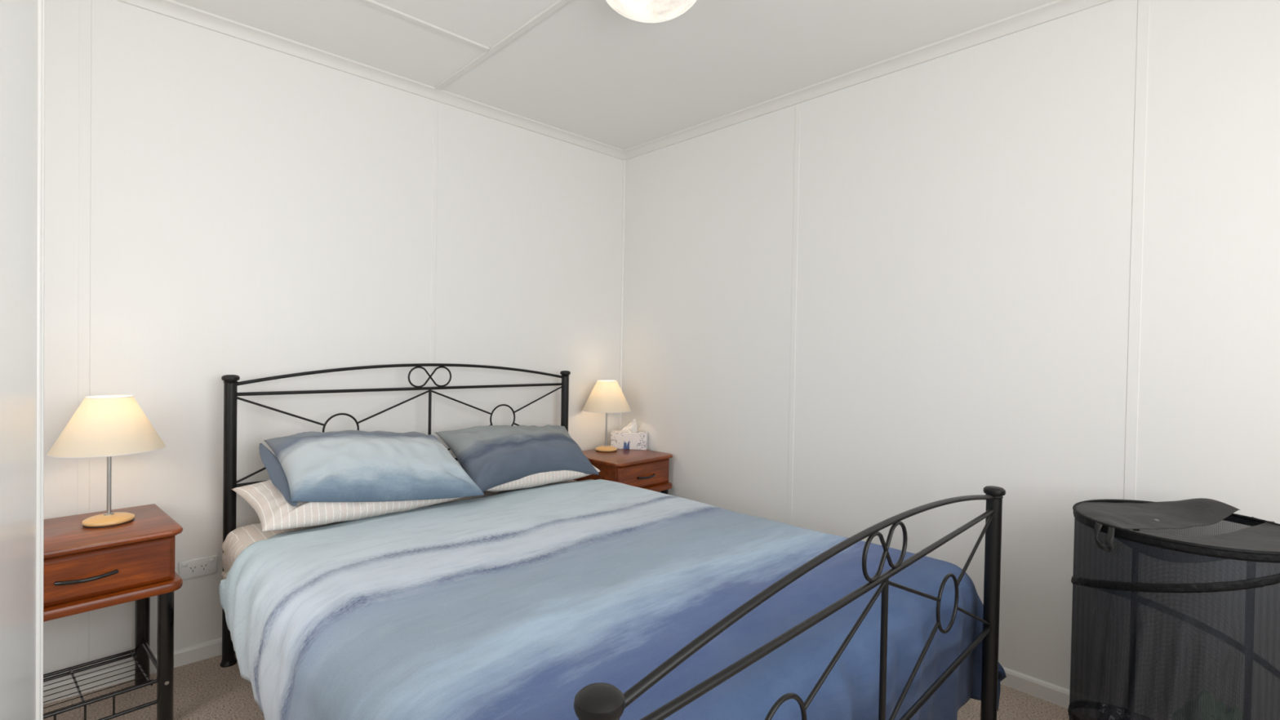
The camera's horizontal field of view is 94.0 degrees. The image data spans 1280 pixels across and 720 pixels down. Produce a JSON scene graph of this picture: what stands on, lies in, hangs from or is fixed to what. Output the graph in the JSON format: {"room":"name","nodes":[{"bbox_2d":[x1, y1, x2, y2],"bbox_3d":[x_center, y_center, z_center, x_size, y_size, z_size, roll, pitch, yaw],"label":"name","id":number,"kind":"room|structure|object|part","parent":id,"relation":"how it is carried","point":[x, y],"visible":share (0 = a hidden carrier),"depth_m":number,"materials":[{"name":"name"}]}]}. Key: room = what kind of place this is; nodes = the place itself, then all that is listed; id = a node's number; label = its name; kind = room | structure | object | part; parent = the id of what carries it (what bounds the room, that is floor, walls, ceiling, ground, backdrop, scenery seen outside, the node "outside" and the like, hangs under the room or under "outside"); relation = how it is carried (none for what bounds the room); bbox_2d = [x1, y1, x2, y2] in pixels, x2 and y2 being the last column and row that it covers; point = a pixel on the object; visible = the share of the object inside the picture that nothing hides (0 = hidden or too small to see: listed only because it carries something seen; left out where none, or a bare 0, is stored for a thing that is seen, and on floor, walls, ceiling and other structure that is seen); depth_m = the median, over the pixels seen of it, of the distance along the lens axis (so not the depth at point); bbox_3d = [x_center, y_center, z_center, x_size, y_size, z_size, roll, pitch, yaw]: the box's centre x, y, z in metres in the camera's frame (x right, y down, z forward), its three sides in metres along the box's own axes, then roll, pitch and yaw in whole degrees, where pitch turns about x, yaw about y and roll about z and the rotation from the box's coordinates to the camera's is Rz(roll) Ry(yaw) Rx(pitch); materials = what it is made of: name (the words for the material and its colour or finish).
{"room":"bedroom","nodes":[
{"label":"bedroom","id":0,"kind":"room"},
{"bbox_2d":[43,0,623,684],"bbox_3d":[-1.342,-0.075,2.575,3.500,2.400,0.100,0,1,-44],"label":"wall","id":1,"kind":"structure","parent":0,"point":[257,211],"depth_m":2.37,"materials":[{"name":"paint"}]},
{"bbox_2d":[76,0,91,675],"bbox_3d":[-1.867,-0.084,2.004,0.030,2.295,0.003,0,1,-44],"label":"trim","id":2,"kind":"structure","parent":1,"relation":"attached to","point":[85,6],"depth_m":2.00,"materials":[{"name":"paint"}]},
{"bbox_2d":[43,637,222,704],"bbox_3d":[-1.322,1.096,2.550,3.300,0.060,0.014,0,1,-44],"label":"baseboard","id":3,"kind":"structure","parent":1,"relation":"attached to","point":[209,649],"depth_m":2.08,"materials":[{"name":"white paint"}]},
{"bbox_2d":[178,555,217,579],"bbox_3d":[-1.649,0.775,2.228,0.116,0.068,0.015,0,1,-44],"label":"power outlet","id":4,"kind":"object","parent":1,"relation":"attached to","point":[204,566],"visible":0.94,"depth_m":2.22,"materials":[{"name":"white plastic"}]},
{"bbox_2d":[182,563,187,567],"bbox_3d":[-1.675,0.755,2.196,0.017,0.013,0.005,0,1,-44],"label":"switch","id":5,"kind":"object","parent":4,"relation":"attached to","point":[184,565],"depth_m":2.19,"materials":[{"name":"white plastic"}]},
{"bbox_2d":[116,0,624,159],"bbox_3d":[-1.273,-1.251,2.508,3.300,0.045,0.040,0,1,-44],"label":"trim","id":6,"kind":"structure","parent":1,"relation":"attached to","point":[170,8],"depth_m":2.54,"materials":[{"name":"white paint"}]},
{"bbox_2d":[430,100,438,435],"bbox_3d":[-0.987,-0.081,2.844,0.024,2.295,0.003,0,1,-44],"label":"trim","id":7,"kind":"structure","parent":1,"relation":"attached to","point":[435,103],"depth_m":2.84,"materials":[{"name":"paint"}]},
{"bbox_2d":[618,160,626,431],"bbox_3d":[-0.114,-0.077,3.674,0.018,2.295,0.018,0,1,-44],"label":"trim","id":8,"kind":"structure","parent":1,"relation":"attached to","point":[624,161],"depth_m":3.66,"materials":[{"name":"white paint"}]},
{"bbox_2d":[43,653,1088,719],"bbox_3d":[-0.086,1.215,1.255,3.500,0.100,3.800,0,1,-44],"label":"floor","id":9,"kind":"structure","parent":0,"point":[204,690],"depth_m":2.00,"materials":[{"name":"carpet"}]},
{"bbox_2d":[43,503,182,719],"bbox_3d":[-1.710,0.822,1.816,0.440,0.615,0.444,2,1,41],"label":"bedside table","id":10,"kind":"object","parent":9,"relation":"on","point":[85,569],"visible":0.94,"depth_m":1.78,"materials":[{"name":"brown wood"}]},
{"bbox_3d":[-1.553,0.614,1.678,0.031,0.014,0.135,2,1,41],"label":"handle","id":11,"kind":"part","parent":10,"relation":"part of","materials":[{"name":"black metal"}]},
{"bbox_3d":[-1.852,1.017,1.940,0.010,0.011,0.328,2,1,41],"label":"shelf rail","id":12,"kind":"part","parent":10,"relation":"part of","materials":[{"name":"black metal"}]},
{"bbox_3d":[-1.852,1.003,1.940,0.010,0.011,0.328,2,1,41],"label":"shelf rail","id":13,"kind":"part","parent":10,"relation":"part of","materials":[{"name":"black metal"}]},
{"bbox_3d":[-1.587,0.983,1.707,0.010,0.011,0.328,2,1,41],"label":"shelf rail","id":14,"kind":"part","parent":10,"relation":"part of","materials":[{"name":"black metal"}]},
{"bbox_2d":[46,395,166,528],"bbox_3d":[-1.678,0.314,1.886,0.282,0.399,0.282,0,1,-44],"label":"table lamp","id":15,"kind":"object","parent":10,"relation":"on","point":[108,426],"visible":1,"depth_m":1.82,"materials":[{"name":"beige fabric"}]},
{"bbox_3d":[-1.676,0.200,1.884,0.280,0.168,0.280,0,1,-44],"label":"lamp shade","id":16,"kind":"part","parent":15,"relation":"part of","materials":[{"name":"beige fabric"}]},
{"bbox_3d":[-1.678,0.351,1.886,0.025,0.275,0.025,0,1,-44],"label":"stem","id":17,"kind":"part","parent":15,"relation":"part of","materials":[{"name":"silver metal"}]},
{"bbox_3d":[-1.571,0.609,1.693,0.018,0.132,0.400,2,1,41],"label":"drawer","id":18,"kind":"part","parent":10,"relation":"part of","materials":[{"name":"brown wood"}]},
{"bbox_3d":[-1.588,1.047,1.708,0.010,0.011,0.328,2,1,41],"label":"shelf rail","id":19,"kind":"part","parent":10,"relation":"part of","materials":[{"name":"black metal"}]},
{"bbox_3d":[-1.730,0.913,2.075,0.041,0.424,0.041,2,1,41],"label":"leg","id":20,"kind":"part","parent":10,"relation":"part of","materials":[{"name":"black metal"}]},
{"bbox_3d":[-1.466,0.921,1.843,0.041,0.424,0.041,2,1,41],"label":"leg","id":21,"kind":"part","parent":10,"relation":"part of","materials":[{"name":"black metal"}]},
{"bbox_2d":[219,363,1005,719],"bbox_3d":[-0.232,0.596,1.959,1.586,1.114,2.199,0,1,-44],"label":"frame","id":22,"kind":"object","parent":9,"relation":"on","point":[597,700],"visible":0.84,"depth_m":1.39,"materials":[{"name":"black metal"}]},
{"bbox_3d":[-1.517,0.600,2.207,0.041,1.030,0.041,0,1,-44],"label":"post","id":23,"kind":"part","parent":22,"relation":"part of","materials":[{"name":"black metal"}]},
{"bbox_3d":[-0.964,0.469,2.731,1.488,0.014,0.014,0,1,-44],"label":"rail","id":24,"kind":"part","parent":22,"relation":"part of","materials":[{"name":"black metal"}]},
{"bbox_2d":[221,480,575,579],"bbox_3d":[-0.295,0.757,1.989,1.552,0.269,1.961,0,1,-44],"label":"mattress","id":25,"kind":"object","parent":22,"relation":"on","point":[237,540],"visible":0.02,"depth_m":2.09,"materials":[{"name":"beige fabric"}]},
{"bbox_2d":[231,480,462,531],"bbox_3d":[-1.078,0.514,2.309,0.787,0.153,0.375,0,1,-44],"label":"pillow","id":26,"kind":"object","parent":25,"relation":"on","point":[274,513],"visible":0.42,"depth_m":2.09,"materials":[{"name":"beige fabric"}]},
{"bbox_2d":[258,430,485,506],"bbox_3d":[-1.023,0.408,2.322,0.743,0.271,0.359,0,1,-40],"label":"pillow","id":27,"kind":"object","parent":26,"relation":"on","point":[346,465],"visible":1,"depth_m":2.20,"materials":[{"name":"blue fabric"}]},
{"bbox_2d":[486,464,599,492],"bbox_3d":[-0.537,0.513,2.856,0.655,0.164,0.350,0,1,-44],"label":"pillow","id":28,"kind":"object","parent":25,"relation":"on","point":[552,477],"visible":0.29,"depth_m":2.72,"materials":[{"name":"beige fabric"}]},
{"bbox_2d":[434,424,599,497],"bbox_3d":[-0.540,0.433,2.806,0.766,0.254,0.395,0,1,-44],"label":"pillow","id":29,"kind":"object","parent":28,"relation":"on","point":[491,455],"visible":0.97,"depth_m":2.68,"materials":[{"name":"blue fabric"}]},
{"bbox_2d":[218,479,1006,719],"bbox_3d":[-0.108,0.833,1.891,1.798,0.488,1.802,0,1,-44],"label":"duvet","id":30,"kind":"object","parent":25,"relation":"on","point":[505,606],"visible":0.94,"depth_m":1.49,"materials":[{"name":"fabric"}]},
{"bbox_3d":[-0.959,0.129,2.726,1.488,0.014,0.014,0,1,-44],"label":"rail","id":31,"kind":"part","parent":22,"relation":"part of","materials":[{"name":"black metal"}]},
{"bbox_3d":[-0.416,0.604,3.258,0.041,1.030,0.041,0,1,-44],"label":"post","id":32,"kind":"part","parent":22,"relation":"part of","materials":[{"name":"black metal"}]},
{"bbox_3d":[0.491,0.433,1.195,1.484,0.014,0.050,0,1,-44],"label":"rail","id":33,"kind":"part","parent":22,"relation":"part of","materials":[{"name":"black metal"}]},
{"bbox_3d":[0.485,0.773,1.200,0.014,0.014,1.484,2,1,45],"label":"rail","id":34,"kind":"part","parent":22,"relation":"part of","materials":[{"name":"black metal"}]},
{"bbox_3d":[1.022,0.782,1.738,0.041,0.766,0.041,0,1,-44],"label":"post","id":35,"kind":"part","parent":22,"relation":"part of","materials":[{"name":"black metal"}]},
{"bbox_2d":[573,448,672,494],"bbox_3d":[-0.112,0.828,3.312,0.440,0.615,0.444,2,1,43],"label":"bedside table","id":36,"kind":"object","parent":9,"relation":"on","point":[648,469],"visible":0.37,"depth_m":3.19,"materials":[{"name":"brown wood"}]},
{"bbox_2d":[582,380,631,452],"bbox_3d":[-0.190,0.318,3.410,0.282,0.399,0.282,0,1,-44],"label":"table lamp","id":37,"kind":"object","parent":36,"relation":"on","point":[606,397],"visible":1,"depth_m":3.33,"materials":[{"name":"beige fabric"}]},
{"bbox_3d":[-0.191,0.355,3.410,0.025,0.275,0.025,0,1,-44],"label":"stem","id":38,"kind":"part","parent":37,"relation":"part of","materials":[{"name":"silver metal"}]},
{"bbox_3d":[-0.188,0.204,3.408,0.280,0.168,0.280,0,1,-44],"label":"lamp shade","id":39,"kind":"part","parent":37,"relation":"part of","materials":[{"name":"beige fabric"}]},
{"bbox_2d":[610,418,648,449],"bbox_3d":[-0.061,0.431,3.492,0.210,0.175,0.060,1,1,10],"label":"tissue box","id":40,"kind":"object","parent":36,"relation":"on","point":[628,437],"visible":1,"depth_m":3.47,"materials":[{"name":"grey cardboard"}]},
{"bbox_3d":[0.023,0.615,3.185,0.018,0.132,0.400,2,1,43],"label":"drawer","id":41,"kind":"part","parent":36,"relation":"part of","materials":[{"name":"brown wood"}]},
{"bbox_3d":[0.040,0.620,3.169,0.031,0.014,0.135,2,1,43],"label":"handle","id":42,"kind":"part","parent":36,"relation":"part of","materials":[{"name":"black metal"}]},
{"bbox_3d":[0.133,0.927,3.331,0.041,0.424,0.041,2,1,43],"label":"leg","id":43,"kind":"part","parent":36,"relation":"part of","materials":[{"name":"black metal"}]},
{"bbox_2d":[1067,497,1279,719],"bbox_3d":[1.385,0.784,1.526,0.468,0.802,0.468,1,1,32],"label":"laundry hamper","id":44,"kind":"object","parent":9,"relation":"on","point":[1098,523],"visible":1,"depth_m":1.40,"materials":[{"name":"black fabric"}]},
{"bbox_3d":[1.153,0.442,1.481,0.022,0.065,0.051,1,1,-9],"label":"handle","id":45,"kind":"part","parent":44,"relation":"part of","materials":[{"name":"black fabric"}]},
{"bbox_2d":[1097,703,1128,719],"bbox_3d":[1.295,1.057,1.631,0.161,0.236,0.098,0,1,-44],"label":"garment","id":46,"kind":"object","parent":44,"relation":"on","point":[1101,704],"visible":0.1,"depth_m":1.62,"materials":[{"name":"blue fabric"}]},
{"bbox_3d":[1.355,0.403,1.627,0.458,0.044,0.233,1,1,-19],"label":"lid","id":47,"kind":"part","parent":44,"relation":"part of","materials":[{"name":"black fabric"}]},
{"bbox_3d":[1.422,0.422,1.395,0.454,0.013,0.199,1,1,-13],"label":"lid","id":48,"kind":"part","parent":44,"relation":"part of","materials":[{"name":"black fabric"}]},
{"bbox_2d":[1174,692,1241,719],"bbox_3d":[1.415,0.998,1.474,0.254,0.363,0.190,0,1,-44],"label":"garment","id":49,"kind":"object","parent":44,"relation":"on","point":[1206,692],"visible":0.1,"depth_m":1.46,"materials":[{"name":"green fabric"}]},
{"bbox_2d":[173,0,1055,150],"bbox_3d":[-0.043,-1.284,1.220,3.500,0.100,3.800,0,1,-44],"label":"ceiling","id":50,"kind":"structure","parent":0,"point":[588,69],"depth_m":2.37,"materials":[{"name":"paint"}]},
{"bbox_2d":[357,0,489,51],"bbox_3d":[-1.361,-1.260,1.705,2.064,0.010,0.026,0,1,-44],"label":"trim","id":51,"kind":"structure","parent":50,"relation":"attached to","point":[371,2],"depth_m":2.23,"materials":[{"name":"white paint"}]},
{"bbox_2d":[434,0,571,90],"bbox_3d":[0.280,-1.230,1.502,0.026,0.009,3.560,0,1,-44],"label":"trim","id":52,"kind":"structure","parent":50,"relation":"attached to","point":[558,4],"depth_m":2.34,"materials":[{"name":"white paint"}]},
{"bbox_2d":[605,0,696,22],"bbox_3d":[0.035,-1.185,1.927,0.336,0.117,0.336,0,1,-44],"label":"ceiling light","id":53,"kind":"object","parent":50,"relation":"attached to","point":[640,11],"visible":1,"depth_m":1.94,"materials":[{"name":"white glass"}]},
{"bbox_2d":[621,0,1279,719],"bbox_3d":[1.200,-0.029,2.375,0.100,2.400,3.700,0,1,-44],"label":"wall","id":54,"kind":"structure","parent":0,"point":[964,230],"depth_m":2.21,"materials":[{"name":"paint"}]},
{"bbox_2d":[786,102,800,524],"bbox_3d":[0.719,-0.051,2.805,0.003,2.295,0.026,0,1,-44],"label":"trim","id":55,"kind":"structure","parent":54,"relation":"attached to","point":[797,108],"depth_m":2.80,"materials":[{"name":"paint"}]},
{"bbox_2d":[624,0,1113,159],"bbox_3d":[1.134,-1.208,2.347,0.040,0.045,3.600,0,1,-44],"label":"trim","id":56,"kind":"structure","parent":54,"relation":"attached to","point":[1057,9],"depth_m":2.46,"materials":[{"name":"white paint"}]},
{"bbox_2d":[1000,666,1101,715],"bbox_3d":[1.104,1.139,2.389,0.014,0.060,3.600,0,1,-44],"label":"baseboard","id":57,"kind":"structure","parent":54,"relation":"attached to","point":[1047,691],"depth_m":2.08,"materials":[{"name":"white paint"}]},
{"bbox_2d":[1118,0,1150,697],"bbox_3d":[1.577,-0.024,1.907,0.003,2.295,0.030,0,1,-44],"label":"trim","id":58,"kind":"structure","parent":54,"relation":"attached to","point":[1143,10],"depth_m":1.90,"materials":[{"name":"paint"}]},
{"bbox_3d":[-1.294,-0.039,0.063,0.100,2.400,3.600,0,1,-44],"label":"wall","id":59,"kind":"structure","parent":0,"visible":0},
{"bbox_2d":[0,0,44,719],"bbox_3d":[-0.657,0.138,0.611,0.048,2.028,0.835,0,1,-44],"label":"door","id":60,"kind":"structure","parent":59,"relation":"in","point":[22,22],"depth_m":0.61,"materials":[{"name":"paint"}]}
]}

